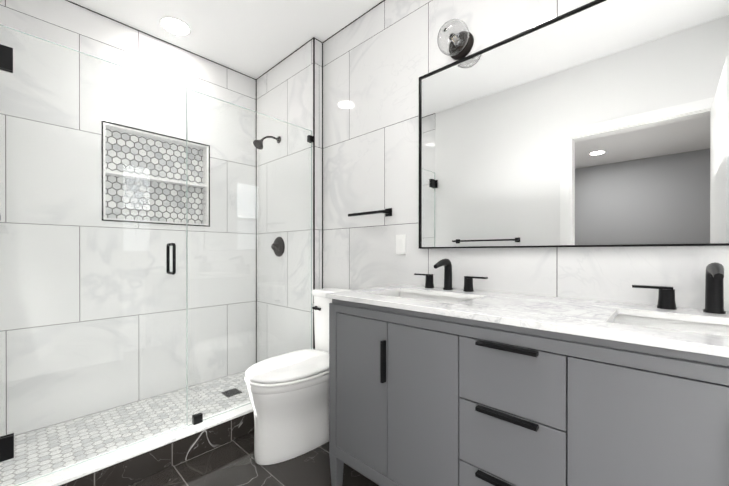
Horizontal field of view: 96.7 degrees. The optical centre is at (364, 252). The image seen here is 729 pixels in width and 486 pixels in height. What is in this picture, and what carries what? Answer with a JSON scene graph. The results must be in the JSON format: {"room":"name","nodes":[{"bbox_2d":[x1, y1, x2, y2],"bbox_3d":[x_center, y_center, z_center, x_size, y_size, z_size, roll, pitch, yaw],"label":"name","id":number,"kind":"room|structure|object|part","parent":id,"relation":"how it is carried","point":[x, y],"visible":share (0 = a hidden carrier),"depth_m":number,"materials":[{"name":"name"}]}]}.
{"room":"bathroom","nodes":[
{"label":"bathroom","id":0,"kind":"room"},
{"bbox_2d":[0,0,255,436],"bbox_3d":[-1.545,-0.241,2.425,0.150,2.640,1.905,0,0,43],"label":"wall","id":1,"kind":"structure","parent":0,"point":[65,23],"depth_m":2.17,"materials":[{"name":"tile"}]},
{"bbox_2d":[101,120,209,226],"bbox_3d":[-1.520,-0.541,2.404,0.092,0.658,0.688,0,0,43],"label":"niche shelf","id":2,"kind":"object","parent":1,"relation":"in","point":[206,157],"depth_m":2.38,"materials":[{"name":"white stone"}]},
{"bbox_2d":[66,0,253,78],"bbox_3d":[-1.515,-0.261,2.342,0.006,2.600,1.585,0,0,43],"label":"trim","id":3,"kind":"structure","parent":1,"relation":"attached to","point":[66,0],"depth_m":2.33,"materials":[{"name":"grey"}]},
{"bbox_2d":[68,0,382,78],"bbox_3d":[-0.310,-1.599,1.264,3.475,0.080,1.905,0,0,43],"label":"ceiling","id":4,"kind":"structure","parent":0,"point":[255,39],"depth_m":2.19,"materials":[{"name":"white paint"}]},
{"bbox_2d":[159,16,190,35],"bbox_3d":[-1.300,-1.557,2.230,0.190,0.006,0.190,0,0,43],"label":"recessed light","id":5,"kind":"object","parent":4,"relation":"in","point":[175,26],"visible":1,"depth_m":2.22,"materials":[{"name":"white"}]},
{"bbox_2d":[127,431,379,485],"bbox_3d":[-0.310,1.111,1.270,3.475,0.060,1.905,0,0,43],"label":"floor","id":6,"kind":"structure","parent":0,"point":[232,463],"depth_m":1.60,"materials":[{"name":"tile"}]},
{"bbox_2d":[0,371,249,485],"bbox_3d":[-1.233,1.060,2.080,0.780,0.040,1.585,0,0,43],"label":"shower floor","id":7,"kind":"structure","parent":6,"relation":"on","point":[197,405],"depth_m":1.92,"materials":[{"name":"white tile"}]},
{"bbox_2d":[221,388,241,396],"bbox_3d":[-0.987,1.036,2.408,0.110,0.004,0.110,0,0,43],"label":"shower drain","id":8,"kind":"object","parent":7,"relation":"on","point":[228,393],"depth_m":2.40,"materials":[{"name":"grey metal"}]},
{"bbox_2d":[60,412,253,485],"bbox_3d":[-0.913,1.020,1.780,0.097,0.122,1.585,0,0,43],"label":"shower curb","id":9,"kind":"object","parent":6,"relation":"on","point":[137,468],"depth_m":1.62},
{"bbox_2d":[13,401,252,485],"bbox_3d":[-0.913,0.949,1.780,0.111,0.018,1.583,0,0,43],"label":"cap","id":10,"kind":"object","parent":9,"relation":"on","point":[67,475],"visible":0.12,"depth_m":1.54,"materials":[{"name":"white stone"}]},
{"bbox_2d":[0,24,312,485],"bbox_3d":[-0.926,0.025,1.791,0.115,1.830,1.584,0,0,43],"label":"shower enclosure","id":11,"kind":"object","parent":10,"relation":"on","point":[7,448],"visible":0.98,"depth_m":1.59,"materials":[{"name":"clear glass"}]},
{"bbox_2d":[244,288,350,464],"bbox_3d":[-0.332,0.661,1.901,0.424,0.836,0.748,0,0,43],"label":"toilet","id":12,"kind":"object","parent":6,"relation":"on","point":[288,393],"visible":0.69,"depth_m":1.70,"materials":[{"name":"white ceramic"}]},
{"bbox_3d":[-0.400,0.639,1.828,0.380,0.044,0.548,0,0,43],"label":"seat","id":13,"kind":"part","parent":12,"relation":"part of","materials":[{"name":"white plastic"}]},
{"bbox_3d":[-0.151,0.452,2.093,0.424,0.418,0.220,0,0,43],"label":"tank","id":14,"kind":"part","parent":12,"relation":"part of","materials":[{"name":"white ceramic"}]},
{"bbox_2d":[326,294,728,485],"bbox_3d":[0.615,0.644,1.130,1.604,0.876,0.596,0,0,43],"label":"bathroom vanity","id":15,"kind":"object","parent":6,"relation":"on","point":[430,384],"depth_m":0.93,"materials":[{"name":"grey wood"}]},
{"bbox_2d":[330,284,728,349],"bbox_3d":[0.617,0.195,1.132,1.628,0.020,0.588,0,0,43],"label":"countertop","id":16,"kind":"structure","parent":15,"relation":"on","point":[627,329],"depth_m":1.01,"materials":[{"name":"white stone"}]},
{"bbox_2d":[370,290,481,305],"bbox_3d":[0.253,0.273,1.449,0.504,0.161,0.345,0,0,43],"label":"sink","id":17,"kind":"object","parent":16,"relation":"in","point":[434,295],"depth_m":1.57,"materials":[{"name":"white ceramic"}]},
{"bbox_2d":[422,258,481,289],"bbox_3d":[0.385,0.105,1.590,0.392,0.156,0.149,0,0,43],"label":"faucet","id":18,"kind":"object","parent":16,"relation":"on","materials":[{"name":"black metal"}]},
{"bbox_2d":[598,306,728,333],"bbox_3d":[0.917,0.274,0.827,0.505,0.161,0.345,0,0,43],"label":"sink","id":19,"kind":"object","parent":16,"relation":"in","point":[639,317],"depth_m":1.00,"materials":[{"name":"white ceramic"}]},
{"bbox_2d":[632,262,728,313],"bbox_3d":[1.049,0.106,0.967,0.393,0.156,0.149,0,0,43],"label":"faucet","id":20,"kind":"object","parent":16,"relation":"on","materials":[{"name":"black metal"}]},
{"bbox_2d":[257,39,321,362],"bbox_3d":[-0.603,-0.242,2.710,0.835,2.640,0.200,0,0,43],"label":"wall","id":21,"kind":"structure","parent":0,"point":[285,90],"depth_m":2.57,"materials":[{"name":"tile"}]},
{"bbox_2d":[253,136,280,149],"bbox_3d":[-0.779,-0.888,2.583,0.086,0.147,0.223,0,0,43],"label":"shower head","id":22,"kind":"object","parent":21,"relation":"attached to","point":[257,142],"depth_m":2.54},
{"bbox_2d":[271,237,284,256],"bbox_3d":[-0.719,-0.051,2.632,0.186,0.164,0.071,0,0,43],"label":"shower valve","id":23,"kind":"object","parent":21,"relation":"attached to","point":[280,243],"depth_m":2.63,"materials":[{"name":"black metal"}]},
{"bbox_2d":[255,37,316,362],"bbox_3d":[-0.660,-0.241,2.626,0.817,2.640,0.012,0,0,43],"label":"trim","id":24,"kind":"structure","parent":21,"relation":"attached to","point":[313,38],"depth_m":2.35,"materials":[{"name":"grey"}]},
{"bbox_2d":[319,0,384,287],"bbox_3d":[0.559,-0.239,1.583,2.400,2.640,0.015,0,0,43],"label":"trim","id":25,"kind":"structure","parent":21,"relation":"attached to","point":[383,0],"depth_m":2.40,"materials":[{"name":"grey"}]},
{"bbox_2d":[323,0,728,310],"bbox_3d":[0.649,-0.239,1.592,2.520,2.640,0.120,0,0,43],"label":"wall","id":26,"kind":"structure","parent":0,"point":[379,60],"depth_m":1.88,"materials":[{"name":"tile"}]},
{"bbox_2d":[348,208,391,216],"bbox_3d":[0.029,-0.247,2.041,0.313,0.048,0.070,0,0,43],"label":"towel bar","id":27,"kind":"object","parent":26,"relation":"attached to","point":[387,212],"visible":1,"depth_m":1.97,"materials":[{"name":"black metal"}]},
{"bbox_2d":[396,234,405,253],"bbox_3d":[0.214,-0.050,1.912,0.072,0.116,0.008,0,0,43],"label":"electrical outlet plate","id":28,"kind":"object","parent":26,"relation":"attached to","point":[400,244],"visible":1,"depth_m":1.91,"materials":[{"name":"white plastic"}]},
{"bbox_2d":[437,19,473,59],"bbox_3d":[0.438,-1.054,1.592,0.152,0.152,0.164,0,0,43],"label":"sconce","id":29,"kind":"object","parent":26,"relation":"attached to","point":[455,39],"visible":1,"depth_m":1.55,"materials":[{"name":"clear glass"}]},
{"bbox_2d":[419,0,728,248],"bbox_3d":[0.786,-0.500,1.364,1.309,0.952,0.022,0,0,43],"label":"mirror","id":30,"kind":"object","parent":26,"relation":"attached to","point":[600,123],"visible":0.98,"depth_m":1.28,"materials":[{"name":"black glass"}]}
]}

